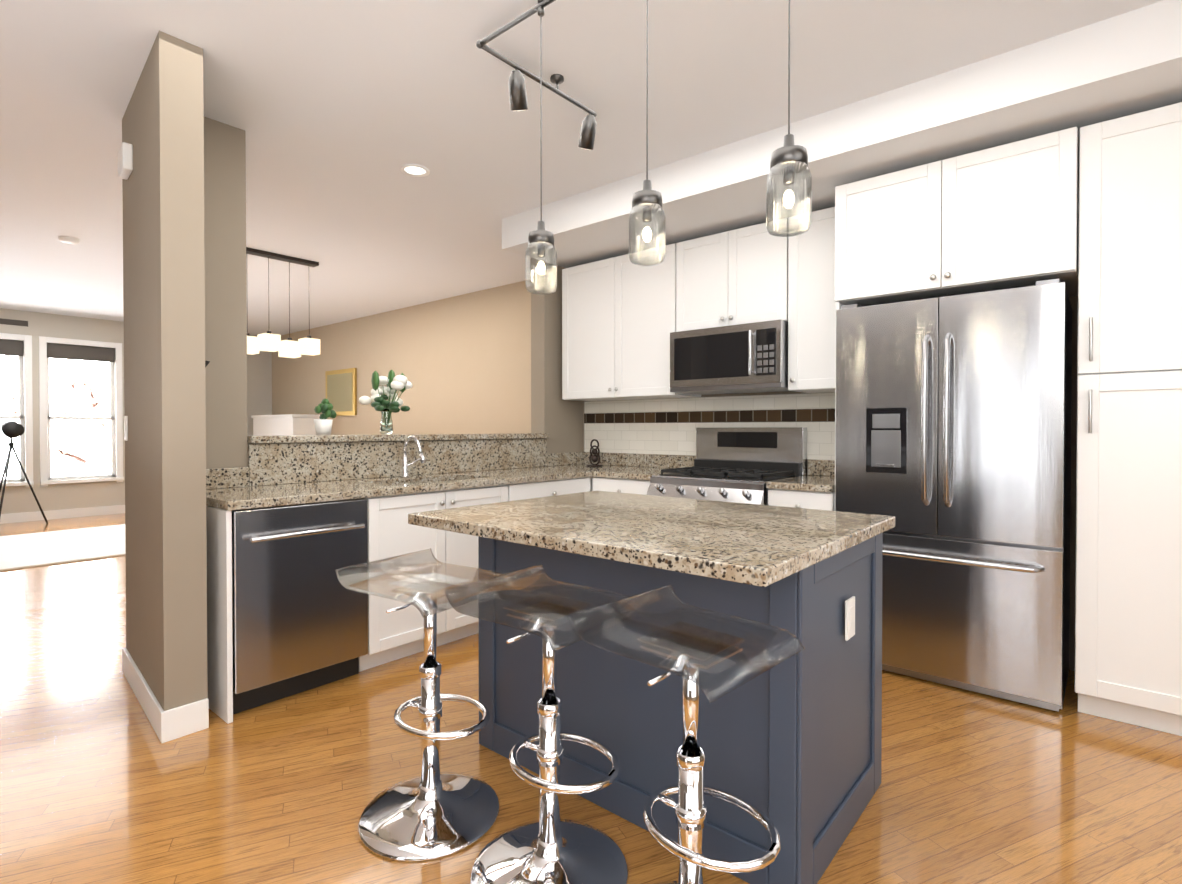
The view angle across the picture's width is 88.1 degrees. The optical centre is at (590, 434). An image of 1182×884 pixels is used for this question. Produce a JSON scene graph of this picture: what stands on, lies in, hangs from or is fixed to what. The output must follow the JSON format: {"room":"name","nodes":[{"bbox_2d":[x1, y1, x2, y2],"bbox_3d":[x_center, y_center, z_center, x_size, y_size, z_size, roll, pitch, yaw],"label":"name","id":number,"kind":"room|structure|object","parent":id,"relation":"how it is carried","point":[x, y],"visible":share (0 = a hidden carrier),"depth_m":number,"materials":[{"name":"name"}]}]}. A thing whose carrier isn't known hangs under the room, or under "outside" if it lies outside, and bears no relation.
{"room":"kitchen","nodes":[
{"label":"kitchen","id":0,"kind":"room"},
{"bbox_2d":[0,308,271,523],"bbox_3d":[-7.652,-0.241,7.891,0.315,2.750,7.250,1,1,40],"label":"wall","id":1,"kind":"structure","parent":0,"point":[65,500],"depth_m":8.33,"materials":[{"name":"beige paint"}]},
{"bbox_2d":[0,318,27,326],"bbox_3d":[-7.474,-1.451,7.858,0.012,0.070,0.350,1,1,40],"label":"air vent","id":2,"kind":"object","parent":1,"relation":"in","point":[13,322],"visible":1,"depth_m":7.88,"materials":[{"name":"grey metal"}]},
{"bbox_2d":[0,333,123,487],"bbox_3d":[-7.352,-0.308,8.088,0.187,1.990,1.850,1,1,40],"label":"window frames","id":3,"kind":"structure","parent":1,"relation":"in","point":[49,347],"depth_m":8.21,"materials":[{"name":"white"}]},
{"bbox_2d":[122,31,207,710],"bbox_3d":[-1.946,-0.185,2.764,0.149,2.750,0.968,-1,1,-44],"label":"wall","id":4,"kind":"structure","parent":0,"point":[164,381],"depth_m":2.45,"materials":[{"name":"beige paint"}]},
{"bbox_2d":[117,142,132,179],"bbox_3d":[-2.165,-1.271,2.840,0.039,0.120,0.160,-1,1,-44],"label":"door chime","id":5,"kind":"object","parent":4,"relation":"attached to","point":[125,159],"visible":1,"depth_m":2.79,"materials":[{"name":"white plastic"}]},
{"bbox_2d":[124,416,127,440],"bbox_3d":[-2.279,-0.033,2.994,0.006,0.120,0.080,-1,1,-44],"label":"switch plate","id":6,"kind":"object","parent":4,"relation":"attached to","point":[126,428],"visible":0.98,"depth_m":2.97,"materials":[{"name":"white plastic"}]},
{"bbox_2d":[122,648,208,742],"bbox_3d":[-1.979,1.130,2.739,0.977,0.120,0.164,1,1,40],"label":"baseboard return","id":7,"kind":"object","parent":4,"relation":"attached to","point":[178,722],"visible":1,"depth_m":2.46,"materials":[{"name":"white wood"}]},
{"bbox_2d":[363,496,385,528],"bbox_3d":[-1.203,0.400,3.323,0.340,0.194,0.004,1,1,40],"label":"base cabinet","id":8,"kind":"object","parent":0,"relation":"attached to","point":[376,505],"depth_m":3.03,"materials":[{"name":"white wood"}]},
{"bbox_2d":[204,117,582,468],"bbox_3d":[-1.086,-0.200,4.089,0.150,2.750,2.965,1,1,40],"label":"wall","id":9,"kind":"structure","parent":0,"point":[556,417],"depth_m":3.11,"materials":[{"name":"beige paint"}]},
{"bbox_2d":[247,433,547,442],"bbox_3d":[-1.137,0.015,4.047,0.270,0.038,2.174,1,1,40],"label":"bar","id":10,"kind":"object","parent":9,"relation":"on","point":[312,438],"visible":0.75,"depth_m":3.69,"materials":[{"name":"stone"}]},
{"bbox_2d":[314,398,336,434],"bbox_3d":[-1.547,-0.107,3.572,0.121,0.214,0.129,1,1,40],"label":"plant pot","id":11,"kind":"object","parent":10,"relation":"on","point":[323,424],"visible":1,"depth_m":3.54,"materials":[{"name":"white ceramic"}]},
{"bbox_2d":[358,369,411,433],"bbox_3d":[-1.299,-0.209,3.868,0.400,0.408,0.255,1,1,40],"label":"vase","id":12,"kind":"object","parent":10,"relation":"on","point":[385,401],"visible":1,"depth_m":3.84,"materials":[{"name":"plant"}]},
{"bbox_2d":[272,279,530,434],"bbox_3d":[-2.651,-0.244,8.199,7.550,2.750,0.315,1,1,40],"label":"wall","id":13,"kind":"structure","parent":0,"point":[462,363],"depth_m":7.34,"materials":[{"name":"beige paint"}]},
{"bbox_2d":[325,368,356,415],"bbox_3d":[-3.599,-0.606,8.785,0.840,0.660,0.035,1,1,40],"label":"picture frame","id":14,"kind":"object","parent":13,"relation":"attached to","point":[341,390],"visible":0.79,"depth_m":8.71,"materials":[{"name":"gold metal"}]},
{"bbox_2d":[386,487,485,528],"bbox_3d":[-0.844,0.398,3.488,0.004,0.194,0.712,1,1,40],"label":"base cabinet","id":15,"kind":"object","parent":0,"relation":"attached to","point":[398,507],"depth_m":3.25,"materials":[{"name":"white wood"}]},
{"bbox_2d":[0,0,1162,335],"bbox_3d":[-2.812,-1.621,3.776,13.000,0.100,7.250,1,1,40],"label":"ceiling","id":16,"kind":"structure","parent":0,"point":[340,112],"depth_m":2.89,"materials":[{"name":"white paint"}]},
{"bbox_2d":[58,236,79,243],"bbox_3d":[-4.202,-1.566,4.921,0.136,0.034,0.136,1,1,40],"label":"smoke detector","id":17,"kind":"object","parent":16,"relation":"attached to","point":[68,240],"visible":1,"depth_m":4.89,"materials":[{"name":"white plastic"}]},
{"bbox_2d":[246,247,319,357],"bbox_3d":[-2.763,-1.144,5.418,0.140,0.890,0.670,1,1,40],"label":"chandelier","id":18,"kind":"object","parent":16,"relation":"hanging from","point":[287,348],"visible":0.94,"depth_m":5.40,"materials":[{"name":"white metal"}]},
{"bbox_2d":[400,164,429,176],"bbox_3d":[-1.043,-1.567,3.622,0.170,0.006,0.170,1,1,40],"label":"recessed light","id":19,"kind":"object","parent":16,"relation":"in","point":[414,170],"visible":1,"depth_m":3.63,"materials":[{"name":"white"}]},
{"bbox_2d":[476,0,596,149],"bbox_3d":[0.718,-1.439,1.822,2.584,0.222,0.746,1,1,40],"label":"track rail","id":20,"kind":"object","parent":16,"relation":"attached to","point":[517,92],"visible":1,"depth_m":2.50,"materials":[{"name":"silver metal"}]},
{"bbox_2d":[525,0,556,294],"bbox_3d":[-0.174,-1.011,2.132,0.110,1.025,0.110,1,1,40],"label":"pendant light","id":21,"kind":"object","parent":20,"relation":"hanging from","point":[541,239],"visible":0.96,"depth_m":2.13,"materials":[{"name":"clear glass"}]},
{"bbox_2d":[629,0,664,265],"bbox_3d":[0.169,-1.020,1.841,0.110,1.000,0.110,1,1,40],"label":"pendant light","id":22,"kind":"object","parent":20,"relation":"hanging from","point":[647,201],"visible":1,"depth_m":1.83,"materials":[{"name":"clear glass"}]},
{"bbox_2d":[766,0,811,236],"bbox_3d":[0.505,-1.017,1.557,0.110,1.000,0.110,1,1,40],"label":"pendant light","id":23,"kind":"object","parent":20,"relation":"hanging from","point":[789,161],"visible":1,"depth_m":1.55,"materials":[{"name":"clear glass"}]},
{"bbox_2d":[0,513,1181,883],"bbox_3d":[-2.812,1.229,3.808,13.000,0.100,7.250,1,1,40],"label":"floor","id":24,"kind":"structure","parent":0,"point":[100,783],"depth_m":2.12,"materials":[{"name":"brown wood"}]},
{"bbox_2d":[0,420,47,523],"bbox_3d":[-7.111,0.480,7.620,0.593,1.321,0.516,1,1,40],"label":"lamp","id":25,"kind":"object","parent":24,"relation":"on","point":[10,429],"visible":0.98,"depth_m":7.53,"materials":[{"name":"black metal"}]},
{"bbox_2d":[0,524,125,570],"bbox_3d":[-5.652,1.144,6.179,2.200,0.018,3.200,1,1,40],"label":"rug","id":26,"kind":"object","parent":24,"relation":"on","point":[20,551],"visible":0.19,"depth_m":6.21,"materials":[{"name":"fabric"}]},
{"bbox_2d":[206,506,232,720],"bbox_3d":[-1.574,0.747,2.991,0.529,0.880,0.628,1,1,40],"label":"base cabinet","id":27,"kind":"object","parent":24,"relation":"on","point":[218,521],"depth_m":2.57,"materials":[{"name":"white wood"}]},
{"bbox_2d":[251,414,319,434],"bbox_3d":[-4.651,0.408,9.365,1.440,1.420,0.488,1,1,40],"label":"sideboard","id":28,"kind":"object","parent":24,"relation":"on","point":[293,424],"visible":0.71,"depth_m":8.95,"materials":[{"name":"white wood"}]},
{"bbox_2d":[232,498,367,713],"bbox_3d":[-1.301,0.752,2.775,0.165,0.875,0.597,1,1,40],"label":"dishwasher","id":29,"kind":"object","parent":24,"relation":"on","point":[299,618],"visible":0.88,"depth_m":2.73,"materials":[{"name":"silver metal"}]},
{"bbox_2d":[359,525,478,671],"bbox_3d":[-1.013,0.851,3.576,0.630,0.660,0.984,1,1,40],"label":"base cabinet","id":30,"kind":"object","parent":24,"relation":"on","point":[398,634],"depth_m":3.20,"materials":[{"name":"white wood"}]},
{"bbox_2d":[335,548,512,861],"bbox_3d":[-0.513,0.804,1.934,0.451,0.790,0.436,1,1,40],"label":"stool","id":31,"kind":"object","parent":24,"relation":"on","point":[431,812],"visible":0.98,"depth_m":1.90,"materials":[{"name":"silver metal"}]},
{"bbox_2d":[486,477,592,503],"bbox_3d":[-0.510,0.734,4.169,0.630,0.880,0.827,1,1,40],"label":"base cabinet","id":32,"kind":"object","parent":24,"relation":"on","point":[511,492],"depth_m":3.88,"materials":[{"name":"white wood"}]},
{"bbox_2d":[206,439,637,510],"bbox_3d":[-0.776,0.168,3.833,0.649,0.256,2.954,1,1,40],"label":"countertop","id":33,"kind":"structure","parent":32,"relation":"on","point":[281,474],"depth_m":3.54,"materials":[{"name":"stone"}]},
{"bbox_2d":[400,435,425,476],"bbox_3d":[-1.043,0.131,3.703,0.235,0.255,0.130,1,1,40],"label":"faucet","id":34,"kind":"object","parent":33,"relation":"on","point":[405,464],"visible":1,"depth_m":3.72,"materials":[{"name":"silver metal"}]},
{"bbox_2d":[587,439,602,466],"bbox_3d":[0.029,0.140,4.830,0.130,0.212,0.127,1,1,40],"label":"figurine","id":35,"kind":"object","parent":33,"relation":"on","point":[594,457],"visible":1,"depth_m":4.81,"materials":[{"name":"brown metal"}]},
{"bbox_2d":[445,564,642,883],"bbox_3d":[-0.114,0.807,1.675,0.436,0.790,0.435,1,1,40],"label":"stool","id":36,"kind":"object","parent":24,"relation":"on","point":[549,846],"visible":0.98,"depth_m":1.65,"materials":[{"name":"silver metal"}]},
{"bbox_2d":[478,535,882,883],"bbox_3d":[0.284,0.756,2.228,1.264,0.880,0.734,1,1,40],"label":"kitchen island","id":37,"kind":"object","parent":24,"relation":"on","point":[790,746],"depth_m":1.82,"materials":[{"name":"blue wood"}]},
{"bbox_2d":[408,491,894,590],"bbox_3d":[0.197,0.296,2.120,1.330,0.038,1.040,1,1,40],"label":"island countertop","id":38,"kind":"structure","parent":37,"relation":"on","point":[749,545],"depth_m":1.83,"materials":[{"name":"beige stone"}]},
{"bbox_2d":[845,596,854,640],"bbox_3d":[0.772,0.545,1.819,0.009,0.116,0.072,1,1,40],"label":"outlet","id":39,"kind":"object","parent":37,"relation":"attached to","point":[849,618],"visible":0.96,"depth_m":1.80,"materials":[{"name":"white plastic"}]},
{"bbox_2d":[569,584,803,883],"bbox_3d":[0.230,0.810,1.417,0.439,0.790,0.435,1,1,40],"label":"stool","id":40,"kind":"object","parent":24,"relation":"on","point":[693,654],"visible":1,"depth_m":1.39,"materials":[{"name":"silver metal"}]},
{"bbox_2d":[593,477,834,510],"bbox_3d":[0.835,0.737,3.979,1.658,0.880,0.659,1,1,40],"label":"base cabinet","id":41,"kind":"object","parent":24,"relation":"on","point":[804,499],"visible":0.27,"depth_m":3.40,"materials":[{"name":"white wood"}]},
{"bbox_2d":[583,452,834,492],"bbox_3d":[0.606,0.224,4.176,2.266,0.138,0.644,1,1,40],"label":"countertop","id":42,"kind":"structure","parent":41,"relation":"on","point":[820,477],"depth_m":4.14,"materials":[{"name":"stone"}]},
{"bbox_2d":[647,427,806,504],"bbox_3d":[0.850,0.565,3.888,0.772,1.225,0.748,1,1,40],"label":"range","id":43,"kind":"object","parent":24,"relation":"on","point":[739,464],"visible":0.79,"depth_m":3.91,"materials":[{"name":"silver metal"}]},
{"bbox_2d":[835,279,1071,711],"bbox_3d":[1.812,0.261,3.086,0.933,1.850,0.743,1,1,40],"label":"fridge","id":44,"kind":"object","parent":24,"relation":"on","point":[953,435],"visible":0.85,"depth_m":2.78,"materials":[{"name":"silver metal"}]},
{"bbox_2d":[1074,102,1181,735],"bbox_3d":[2.574,-0.047,2.498,0.905,2.480,0.659,1,1,40],"label":"pantry cabinet","id":45,"kind":"object","parent":24,"relation":"on","point":[1128,621],"visible":1,"depth_m":2.46,"materials":[{"name":"white wood"}]},
{"bbox_2d":[583,296,1077,670],"bbox_3d":[2.153,-0.197,3.813,5.450,2.750,0.800,1,1,40],"label":"wall","id":46,"kind":"structure","parent":0,"point":[1073,300],"depth_m":3.07,"materials":[{"name":"beige paint"}]},
{"bbox_2d":[562,241,700,400],"bbox_3d":[0.309,-0.793,4.609,1.119,1.035,0.351,1,1,40],"label":"upper cabinet","id":47,"kind":"object","parent":46,"relation":"attached to","point":[619,315],"depth_m":4.46,"materials":[{"name":"white wood"}]},
{"bbox_2d":[584,392,834,459],"bbox_3d":[0.812,-0.060,4.415,2.268,0.422,0.010,1,1,40],"label":"tile backsplash","id":48,"kind":"structure","parent":46,"relation":"attached to","point":[659,426],"depth_m":4.48,"materials":[{"name":"tile"}]},
{"bbox_2d":[686,217,789,330],"bbox_3d":[0.987,-0.996,4.033,0.780,0.616,0.351,1,1,40],"label":"upper cabinet","id":49,"kind":"object","parent":46,"relation":"attached to","point":[742,275],"depth_m":3.86,"materials":[{"name":"white wood"}]},
{"bbox_2d":[670,319,788,394],"bbox_3d":[0.947,-0.485,3.991,0.772,0.398,0.474,1,1,40],"label":"microwave","id":50,"kind":"object","parent":49,"relation":"attached to","point":[745,358],"visible":1,"depth_m":3.81,"materials":[{"name":"silver metal"}]},
{"bbox_2d":[788,208,840,394],"bbox_3d":[1.403,-0.783,3.683,0.431,1.035,0.351,1,1,40],"label":"upper cabinet","id":51,"kind":"object","parent":46,"relation":"attached to","point":[812,325],"depth_m":3.56,"materials":[{"name":"white wood"}]},
{"bbox_2d":[830,127,1078,306],"bbox_3d":[1.853,-0.994,3.110,0.990,0.600,0.641,1,1,40],"label":"upper cabinet","id":52,"kind":"object","parent":46,"relation":"attached to","point":[1004,216],"depth_m":2.83,"materials":[{"name":"white wood"}]},
{"bbox_2d":[502,0,1181,267],"bbox_3d":[1.585,-1.455,3.167,5.100,0.220,0.900,1,1,40],"label":"soffit","id":53,"kind":"structure","parent":0,"point":[1123,64],"depth_m":2.81,"materials":[{"name":"white paint"}]},
{"label":"outside","id":54,"kind":"structure","parent":0,"visible":0},
{"bbox_2d":[0,355,110,478],"bbox_3d":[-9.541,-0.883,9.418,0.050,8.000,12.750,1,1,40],"label":"window","id":55,"kind":"structure","parent":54,"point":[82,437],"depth_m":10.31,"materials":[{"name":"glass"}]}
]}

